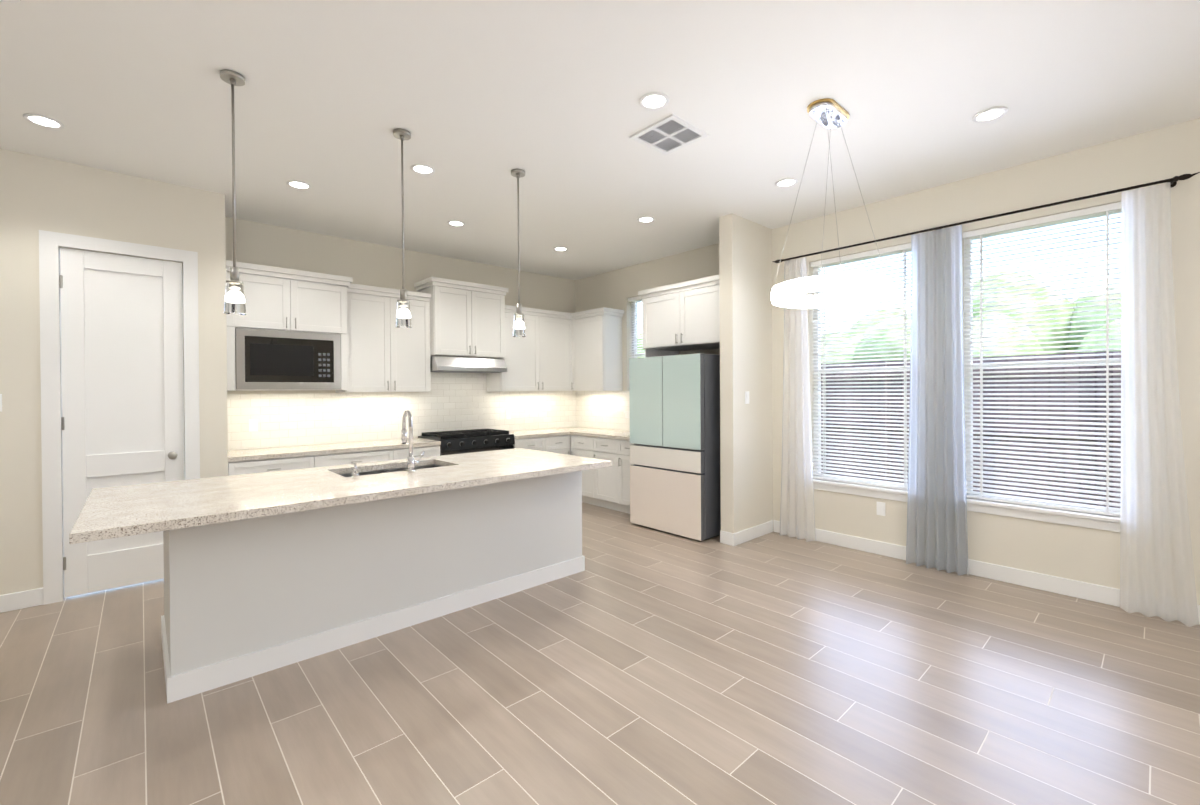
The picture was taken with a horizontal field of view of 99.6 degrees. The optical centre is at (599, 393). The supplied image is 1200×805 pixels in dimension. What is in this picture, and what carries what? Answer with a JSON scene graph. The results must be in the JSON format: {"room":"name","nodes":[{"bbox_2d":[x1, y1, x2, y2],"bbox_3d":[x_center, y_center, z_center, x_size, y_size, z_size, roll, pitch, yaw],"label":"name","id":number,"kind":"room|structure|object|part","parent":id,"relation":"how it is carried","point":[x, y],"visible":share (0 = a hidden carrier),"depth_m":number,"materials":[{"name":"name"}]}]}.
{"room":"kitchen","nodes":[
{"label":"kitchen","id":0,"kind":"room"},
{"bbox_2d":[0,148,227,594],"bbox_3d":[-4.563,-0.079,2.805,4.040,3.030,0.120,-1,0,-42],"label":"wall","id":1,"kind":"structure","parent":0,"point":[37,193],"depth_m":3.45,"materials":[{"name":"beige paint"}]},
{"bbox_2d":[0,394,1,411],"bbox_3d":[-3.964,0.059,3.258,0.162,0.115,0.011,-1,0,-42],"label":"light switch","id":2,"kind":"object","parent":1,"relation":"attached to","point":[0,402],"visible":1,"depth_m":3.31,"materials":[{"name":"white plastic"}]},
{"bbox_2d":[0,588,42,612],"bbox_3d":[-4.830,1.382,2.471,2.870,0.115,0.018,-1,0,-42],"label":"baseboard","id":3,"kind":"structure","parent":1,"relation":"attached to","point":[34,597],"depth_m":3.36,"materials":[{"name":"white wood"}]},
{"bbox_2d":[39,230,199,604],"bbox_3d":[-3.503,0.158,3.754,0.840,2.530,0.138,-1,0,-42],"label":"door frame","id":4,"kind":"structure","parent":1,"relation":"attached to","point":[50,242],"depth_m":3.48,"materials":[{"name":"white wood"}]},
{"bbox_2d":[59,247,183,597],"bbox_3d":[-3.464,0.200,3.709,0.655,2.424,0.120,-1,0,-42],"label":"pantry door","id":5,"kind":"structure","parent":1,"relation":"in","point":[122,420],"depth_m":3.70,"materials":[{"name":"white paint"}]},
{"bbox_2d":[225,217,574,449],"bbox_3d":[-1.985,-0.114,5.992,4.300,3.030,0.120,-1,0,-42],"label":"wall","id":6,"kind":"structure","parent":0,"point":[366,263],"depth_m":5.47,"materials":[{"name":"beige paint"}]},
{"bbox_2d":[226,264,349,339],"bbox_3d":[-2.940,-0.811,4.739,0.966,0.526,0.449,-1,0,-42],"label":"upper cabinet","id":7,"kind":"object","parent":6,"relation":"attached to","point":[279,301],"depth_m":4.58,"materials":[{"name":"white wood"}]},
{"bbox_2d":[235,328,340,388],"bbox_3d":[-2.912,-0.301,4.719,0.820,0.520,0.400,-1,0,-42],"label":"built-in microwave","id":8,"kind":"object","parent":7,"relation":"in","point":[270,359],"visible":1,"depth_m":4.55,"materials":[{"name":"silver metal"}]},
{"bbox_2d":[334,288,430,392],"bbox_3d":[-2.292,-0.528,5.394,0.870,1.028,0.349,-1,0,-42],"label":"upper cabinet","id":9,"kind":"object","parent":6,"relation":"attached to","point":[378,356],"depth_m":5.23,"materials":[{"name":"white wood"}]},
{"bbox_2d":[227,372,578,449],"bbox_3d":[-1.896,0.042,5.985,4.176,0.913,0.007,-1,0,-42],"label":"tile backsplash","id":10,"kind":"structure","parent":6,"relation":"attached to","point":[456,401],"depth_m":5.59,"materials":[{"name":"white tile"}]},
{"bbox_2d":[249,419,257,431],"bbox_3d":[-3.245,0.296,4.752,0.070,0.115,0.008,-1,0,-42],"label":"electrical outlet plate","id":11,"kind":"object","parent":10,"relation":"attached to","point":[253,424],"visible":1,"depth_m":4.75,"materials":[{"name":"white plastic"}]},
{"bbox_2d":[506,410,510,418],"bbox_3d":[-1.192,0.272,6.612,0.070,0.115,0.008,-1,0,-42],"label":"electrical outlet plate","id":12,"kind":"object","parent":10,"relation":"attached to","point":[508,414],"visible":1,"depth_m":6.61,"materials":[{"name":"white plastic"}]},
{"bbox_2d":[414,280,505,359],"bbox_3d":[-1.612,-0.819,5.943,0.880,0.791,0.449,-1,0,-42],"label":"upper cabinet","id":13,"kind":"object","parent":6,"relation":"attached to","point":[466,320],"depth_m":5.73,"materials":[{"name":"white wood"}]},
{"bbox_2d":[430,356,506,372],"bbox_3d":[-1.589,-0.334,5.924,0.872,0.165,0.488,-1,0,-42],"label":"range hood","id":14,"kind":"object","parent":13,"relation":"attached to","point":[449,364],"visible":0.79,"depth_m":5.72,"materials":[{"name":"silver metal"}]},
{"bbox_2d":[487,308,533,391],"bbox_3d":[-1.086,-0.532,6.487,0.624,1.008,0.349,-1,0,-42],"label":"upper cabinet","id":15,"kind":"object","parent":6,"relation":"attached to","point":[519,376],"depth_m":6.33,"materials":[{"name":"white wood"}]},
{"bbox_2d":[534,312,569,390],"bbox_3d":[-0.699,-0.536,6.812,0.625,1.008,0.387,-1,0,-42],"label":"upper cabinet","id":16,"kind":"object","parent":6,"relation":"attached to","point":[550,351],"depth_m":6.67,"materials":[{"name":"white wood"}]},
{"bbox_2d":[0,502,1199,804],"bbox_3d":[-0.287,1.468,1.309,8.500,0.100,9.500,-1,0,-42],"label":"floor","id":17,"kind":"structure","parent":0,"point":[634,664],"depth_m":2.34,"materials":[{"name":"beige tile"}]},
{"bbox_2d":[228,455,323,475],"bbox_3d":[-2.979,0.987,4.596,0.685,0.856,0.609,-1,0,-42],"label":"base cabinet","id":18,"kind":"object","parent":17,"relation":"on","point":[302,462],"depth_m":4.36,"materials":[{"name":"white wood"}]},
{"bbox_2d":[228,438,440,461],"bbox_3d":[-2.560,0.530,4.970,1.821,0.040,0.618,-1,0,-42],"label":"countertop","id":19,"kind":"structure","parent":18,"relation":"on","point":[278,452],"depth_m":4.75,"materials":[{"name":"stone"}]},
{"bbox_2d":[69,448,611,703],"bbox_3d":[-1.355,0.963,3.297,2.805,0.900,1.220,-1,0,-42],"label":"kitchen island","id":20,"kind":"object","parent":17,"relation":"on","point":[247,598],"depth_m":2.83,"materials":[{"name":"white paint"}]},
{"bbox_3d":[-1.357,0.630,3.295,2.805,0.234,1.220,-1,0,-42],"label":"kitchen island top","id":21,"kind":"part","parent":20,"relation":"part of","materials":[{"name":"white stone"}]},
{"bbox_2d":[351,463,358,477],"bbox_3d":[-1.514,0.469,3.126,0.040,0.090,0.081,-1,0,-42],"label":"soap dispenser","id":22,"kind":"object","parent":20,"relation":"on","point":[355,474],"visible":1,"depth_m":3.10,"materials":[{"name":"silver metal"}]},
{"bbox_2d":[402,410,424,471],"bbox_3d":[-1.253,0.310,3.386,0.122,0.402,0.158,-1,0,-42],"label":"kitchen faucet","id":23,"kind":"object","parent":20,"relation":"on","point":[411,460],"visible":1,"depth_m":3.33,"materials":[{"name":"silver metal"}]},
{"bbox_2d":[324,449,395,466],"bbox_3d":[-2.532,0.981,5.001,0.760,0.856,0.609,-1,0,-42],"label":"base cabinet","id":24,"kind":"object","parent":17,"relation":"on","point":[388,454],"depth_m":4.82,"materials":[{"name":"white wood"}]},
{"bbox_2d":[396,445,439,459],"bbox_3d":[-2.091,0.976,5.401,0.551,0.856,0.609,-1,0,-42],"label":"base cabinet","id":25,"kind":"object","parent":17,"relation":"on","point":[401,453],"depth_m":5.21,"materials":[{"name":"white wood"}]},
{"bbox_2d":[418,429,514,455],"bbox_3d":[-1.524,0.919,5.868,0.910,0.958,0.659,-1,0,-42],"label":"range","id":26,"kind":"object","parent":17,"relation":"on","point":[466,441],"visible":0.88,"depth_m":5.68,"materials":[{"name":"black metal"}]},
{"bbox_2d":[513,437,543,450],"bbox_3d":[-1.021,0.964,6.371,0.500,0.856,0.609,-1,0,-42],"label":"base cabinet","id":27,"kind":"object","parent":17,"relation":"on","point":[537,443],"depth_m":6.13,"materials":[{"name":"white wood"}]},
{"bbox_2d":[509,429,568,438],"bbox_3d":[-0.909,0.511,6.464,0.805,0.040,0.621,-1,0,-42],"label":"countertop","id":28,"kind":"structure","parent":27,"relation":"on","point":[522,434],"depth_m":6.40,"materials":[{"name":"stone"}]},
{"bbox_2d":[544,435,567,454],"bbox_3d":[-0.701,0.960,6.614,0.420,0.856,0.678,-1,0,-42],"label":"base cabinet","id":29,"kind":"object","parent":17,"relation":"on","point":[555,444],"depth_m":6.40,"materials":[{"name":"white wood"}]},
{"bbox_2d":[568,435,595,504],"bbox_3d":[-0.015,0.957,6.534,0.668,0.856,0.517,-1,0,-42],"label":"base cabinet","id":30,"kind":"object","parent":17,"relation":"on","point":[583,446],"depth_m":6.33,"materials":[{"name":"white wood"}]},
{"bbox_2d":[596,437,611,508],"bbox_3d":[0.289,0.956,6.250,0.599,0.856,0.549,-1,0,-42],"label":"base cabinet","id":31,"kind":"object","parent":17,"relation":"on","point":[607,487],"depth_m":6.09,"materials":[{"name":"white wood"}]},
{"bbox_2d":[612,439,633,513],"bbox_3d":[0.540,0.956,5.972,0.599,0.856,0.439,-1,0,-42],"label":"base cabinet","id":32,"kind":"object","parent":17,"relation":"on","point":[621,464],"depth_m":5.86,"materials":[{"name":"white wood"}]},
{"bbox_2d":[551,427,629,439],"bbox_3d":[0.044,0.505,6.486,0.636,0.040,1.868,-1,0,-42],"label":"countertop","id":33,"kind":"structure","parent":32,"relation":"on","point":[581,431],"depth_m":6.37,"materials":[{"name":"stone"}]},
{"bbox_2d":[629,353,720,540],"bbox_3d":[0.924,0.504,5.329,0.810,1.765,0.922,-1,0,-42],"label":"refrigerator","id":34,"kind":"object","parent":17,"relation":"on","point":[675,441],"visible":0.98,"depth_m":4.93,"materials":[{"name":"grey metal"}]},
{"bbox_2d":[0,0,1199,279],"bbox_3d":[-0.307,-1.662,1.291,8.500,0.100,9.500,-1,0,-42],"label":"ceiling","id":35,"kind":"structure","parent":0,"point":[478,100],"depth_m":2.82,"materials":[{"name":"white paint"}]},
{"bbox_2d":[23,113,64,128],"bbox_3d":[-3.261,-1.597,2.978,0.168,0.011,0.168,-1,0,-42],"label":"recessed light","id":36,"kind":"object","parent":35,"relation":"in","point":[44,121],"visible":0.98,"depth_m":2.98,"materials":[{"name":"white plastic"}]},
{"bbox_2d":[220,69,245,314],"bbox_3d":[-1.856,-1.007,2.572,0.104,1.204,0.104,-1,0,-42],"label":"pendant light","id":37,"kind":"object","parent":35,"relation":"hanging from","point":[234,303],"visible":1,"depth_m":2.56,"materials":[{"name":"silver metal"}]},
{"bbox_2d":[286,180,310,189],"bbox_3d":[-2.321,-1.609,3.912,0.168,0.011,0.168,-1,0,-42],"label":"recessed light","id":38,"kind":"object","parent":35,"relation":"in","point":[296,184],"visible":1,"depth_m":3.91,"materials":[{"name":"white plastic"}]},
{"bbox_2d":[393,128,411,327],"bbox_3d":[-1.223,-1.014,3.147,0.104,1.204,0.104,-1,0,-42],"label":"pendant light","id":39,"kind":"object","parent":35,"relation":"hanging from","point":[403,316],"visible":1,"depth_m":3.13,"materials":[{"name":"silver metal"}]},
{"bbox_2d":[411,164,434,174],"bbox_3d":[-1.274,-1.614,3.651,0.168,0.011,0.168,-1,0,-42],"label":"recessed light","id":40,"kind":"object","parent":35,"relation":"in","point":[423,169],"visible":1,"depth_m":3.65,"materials":[{"name":"white plastic"}]},
{"bbox_2d":[447,220,464,226],"bbox_3d":[-1.368,-1.621,4.831,0.168,0.011,0.168,-1,0,-42],"label":"recessed light","id":41,"kind":"object","parent":35,"relation":"in","point":[456,223],"visible":1,"depth_m":4.84,"materials":[{"name":"white plastic"}]},
{"bbox_2d":[511,169,525,336],"bbox_3d":[-0.596,-1.022,3.715,0.104,1.204,0.104,-1,0,-42],"label":"pendant light","id":42,"kind":"object","parent":35,"relation":"hanging from","point":[519,327],"visible":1,"depth_m":3.70,"materials":[{"name":"silver metal"}]},
{"bbox_2d":[553,247,567,250],"bbox_3d":[-0.444,-1.632,5.724,0.168,0.011,0.168,-1,0,-42],"label":"recessed light","id":43,"kind":"object","parent":35,"relation":"in","point":[560,249],"visible":1,"depth_m":5.72,"materials":[{"name":"white plastic"}]},
{"bbox_2d":[637,216,654,222],"bbox_3d":[0.432,-1.631,4.758,0.168,0.011,0.168,-1,0,-42],"label":"recessed light","id":44,"kind":"object","parent":35,"relation":"in","point":[646,219],"visible":1,"depth_m":4.76,"materials":[{"name":"white plastic"}]},
{"bbox_2d":[639,92,668,109],"bbox_3d":[0.300,-1.619,2.809,0.168,0.011,0.168,-1,0,-42],"label":"recessed light","id":45,"kind":"object","parent":35,"relation":"in","point":[654,101],"visible":1,"depth_m":2.81,"materials":[{"name":"white plastic"}]},
{"bbox_2d":[630,114,708,154],"bbox_3d":[0.434,-1.620,3.193,0.350,0.012,0.350,-1,0,-42],"label":"ceiling vent","id":46,"kind":"object","parent":35,"relation":"in","point":[671,133],"visible":0.96,"depth_m":3.18,"materials":[{"name":"white metal"}]},
{"bbox_2d":[775,178,797,186],"bbox_3d":[1.444,-1.633,3.928,0.168,0.011,0.168,-1,0,-42],"label":"recessed light","id":47,"kind":"object","parent":35,"relation":"in","point":[787,182],"visible":1,"depth_m":3.93,"materials":[{"name":"white plastic"}]},
{"bbox_2d":[771,98,892,308],"bbox_3d":[1.327,-1.088,2.943,0.642,1.086,0.642,-1,0,-42],"label":"ring chandelier","id":48,"kind":"object","parent":35,"relation":"hanging from","point":[830,114],"visible":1,"depth_m":2.88,"materials":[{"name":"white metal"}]},
{"bbox_2d":[972,107,1007,122],"bbox_3d":[2.284,-1.632,2.972,0.168,0.011,0.168,-1,0,-42],"label":"recessed light","id":49,"kind":"object","parent":35,"relation":"in","point":[990,114],"visible":1,"depth_m":2.97,"materials":[{"name":"white plastic"}]},
{"bbox_2d":[719,213,772,532],"bbox_3d":[1.424,-0.129,4.911,0.700,3.030,0.140,-1,0,-42],"label":"wall","id":50,"kind":"structure","parent":0,"point":[746,430],"depth_m":4.76,"materials":[{"name":"beige paint"}]},
{"bbox_2d":[745,391,748,403],"bbox_3d":[1.387,0.037,4.774,0.070,0.115,0.011,-1,0,-42],"label":"light switch","id":51,"kind":"object","parent":50,"relation":"attached to","point":[747,397],"visible":1,"depth_m":4.77,"materials":[{"name":"white plastic"}]},
{"bbox_2d":[728,520,775,545],"bbox_3d":[1.468,1.328,4.848,0.684,0.115,0.022,-1,0,-42],"label":"baseboard","id":52,"kind":"structure","parent":50,"relation":"attached to","point":[737,538],"depth_m":4.80,"materials":[{"name":"white wood"}]},
{"bbox_2d":[575,118,1199,604],"bbox_3d":[2.763,-0.133,4.073,0.160,3.030,9.340,-1,0,-42],"label":"wall","id":53,"kind":"structure","parent":0,"point":[1077,552],"depth_m":3.71,"materials":[{"name":"beige paint"}]},
{"bbox_2d":[570,308,622,390],"bbox_3d":[-0.064,-0.540,6.774,0.392,1.008,0.639,-1,0,-42],"label":"upper cabinet","id":54,"kind":"object","parent":53,"relation":"attached to","point":[596,362],"depth_m":6.61,"materials":[{"name":"white wood"}]},
{"bbox_2d":[575,391,629,430],"bbox_3d":[0.278,0.224,6.694,0.007,0.513,1.860,-1,0,-42],"label":"tile backsplash","id":55,"kind":"structure","parent":53,"relation":"attached to","point":[593,409],"depth_m":6.96,"materials":[{"name":"white tile"}]},
{"bbox_2d":[624,411,629,417],"bbox_3d":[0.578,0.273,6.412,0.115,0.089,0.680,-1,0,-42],"label":"electrical outlet","id":56,"kind":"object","parent":53,"relation":"attached to","point":[627,414],"depth_m":6.60,"materials":[{"name":"white plastic"}]},
{"bbox_2d":[631,300,644,357],"bbox_3d":[0.640,-0.509,6.467,0.065,1.480,0.600,-1,0,-42],"label":"window","id":57,"kind":"structure","parent":53,"relation":"in","point":[635,321],"depth_m":6.65,"materials":[{"name":"white plastic"}]},
{"bbox_2d":[628,296,644,357],"bbox_3d":[0.586,-0.513,6.419,0.060,1.465,0.584,-1,0,-42],"label":"window blinds","id":58,"kind":"object","parent":57,"relation":"attached to","point":[634,299],"visible":0.27,"depth_m":6.54,"materials":[{"name":"white plastic"}]},
{"bbox_2d":[638,275,719,356],"bbox_3d":[1.024,0.128,5.388,0.651,2.515,1.096,-1,0,-42],"label":"upper cabinet","id":59,"kind":"object","parent":53,"relation":"attached to","point":[680,316],"visible":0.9,"depth_m":5.18,"materials":[{"name":"white wood"}]},
{"bbox_2d":[813,478,907,501],"bbox_3d":[2.321,0.853,4.496,0.115,0.089,1.000,-1,0,-42],"label":"window sill","id":60,"kind":"structure","parent":53,"relation":"attached to","point":[895,494],"depth_m":4.46,"materials":[{"name":"white wood"}]},
{"bbox_2d":[813,250,910,486],"bbox_3d":[2.381,-0.218,4.550,0.065,2.060,0.920,-1,0,-42],"label":"window","id":61,"kind":"structure","parent":53,"relation":"in","point":[815,269],"depth_m":4.84,"materials":[{"name":"white plastic"}]},
{"bbox_2d":[810,243,910,489],"bbox_3d":[2.327,-0.222,4.501,0.060,2.045,0.904,-1,0,-42],"label":"window blinds","id":62,"kind":"object","parent":61,"relation":"attached to","point":[882,251],"visible":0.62,"depth_m":4.49,"materials":[{"name":"white plastic"}]},
{"bbox_2d":[877,502,884,515],"bbox_3d":[2.409,0.987,4.352,0.008,0.115,0.070,-1,0,-42],"label":"electrical outlet plate","id":63,"kind":"object","parent":53,"relation":"attached to","point":[881,508],"visible":1,"depth_m":4.35,"materials":[{"name":"white plastic"}]},
{"bbox_2d":[772,172,1199,262],"bbox_3d":[2.629,-1.287,3.999,0.115,0.043,2.711,-1,0,-42],"label":"curtain rod","id":64,"kind":"object","parent":53,"relation":"attached to","point":[1173,182],"visible":0.85,"depth_m":3.56,"materials":[{"name":"brown metal"}]},
{"bbox_2d":[779,257,815,541],"bbox_3d":[1.853,0.049,4.814,0.077,2.646,0.360,-1,0,-42],"label":"curtain","id":65,"kind":"object","parent":64,"relation":"hanging from","point":[797,515],"visible":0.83,"depth_m":4.79,"materials":[{"name":"white fabric"}]},
{"bbox_2d":[906,225,968,575],"bbox_3d":[2.625,0.049,3.961,0.083,2.646,0.420,-1,0,-42],"label":"curtain","id":66,"kind":"object","parent":64,"relation":"hanging from","point":[937,536],"visible":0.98,"depth_m":3.95,"materials":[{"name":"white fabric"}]},
{"bbox_2d":[1120,182,1198,626],"bbox_3d":[3.407,0.049,3.098,0.078,2.646,0.330,-1,0,-42],"label":"curtain","id":67,"kind":"object","parent":64,"relation":"hanging from","point":[1157,577],"visible":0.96,"depth_m":3.12,"materials":[{"name":"white fabric"}]},
{"bbox_2d":[776,521,1199,623],"bbox_3d":[3.747,1.326,2.874,0.018,0.115,6.000,-1,0,-42],"label":"baseboard","id":68,"kind":"structure","parent":53,"relation":"attached to","point":[1016,576],"depth_m":3.70,"materials":[{"name":"white wood"}]},
{"bbox_2d":[964,210,1121,511],"bbox_3d":[3.187,-0.218,3.661,0.065,2.060,0.920,-1,0,-42],"label":"window","id":69,"kind":"structure","parent":53,"relation":"in","point":[968,241],"depth_m":3.95,"materials":[{"name":"white plastic"}]},
{"bbox_2d":[962,202,1121,516],"bbox_3d":[3.133,-0.222,3.612,0.060,2.045,0.904,-1,0,-42],"label":"window blinds","id":70,"kind":"object","parent":69,"relation":"attached to","point":[1107,209],"visible":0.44,"depth_m":3.58,"materials":[{"name":"white plastic"}]},
{"bbox_2d":[967,497,1119,531],"bbox_3d":[3.127,0.853,3.607,0.115,0.089,1.000,-1,0,-42],"label":"window sill","id":71,"kind":"structure","parent":53,"relation":"attached to","point":[1079,519],"depth_m":3.55,"materials":[{"name":"white wood"}]},
{"label":"outside","id":72,"kind":"structure","parent":0,"visible":0},
{"bbox_3d":[6.598,1.674,9.776,13.130,0.200,26.000,-1,0,-42],"label":"ground","id":73,"kind":"structure","parent":72,"visible":0},
{"bbox_2d":[821,351,1120,507],"bbox_3d":[4.390,0.550,7.774,0.110,2.100,26.000,-1,0,-42],"label":"fence","id":74,"kind":"object","parent":73,"relation":"on","point":[1056,382],"visible":0.1,"depth_m":6.65,"materials":[{"name":"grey wood"}]},
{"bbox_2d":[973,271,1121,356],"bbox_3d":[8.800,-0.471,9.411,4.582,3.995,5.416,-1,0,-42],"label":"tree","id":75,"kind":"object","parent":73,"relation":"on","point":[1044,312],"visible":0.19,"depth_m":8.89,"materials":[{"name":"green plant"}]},
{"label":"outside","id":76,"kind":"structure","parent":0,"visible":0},
{"bbox_2d":[637,339,644,357],"bbox_3d":[2.949,-0.511,15.763,4.511,3.459,5.851,-1,0,-42],"label":"tree","id":77,"kind":"object","parent":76,"point":[640,349],"depth_m":17.05,"materials":[{"name":"green plant"}]},
{"bbox_2d":[821,308,910,363],"bbox_3d":[5.824,-0.383,12.603,4.532,3.558,6.029,-1,0,-42],"label":"tree","id":78,"kind":"object","parent":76,"point":[877,331],"visible":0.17,"depth_m":10.72,"materials":[{"name":"green plant"}]}
]}

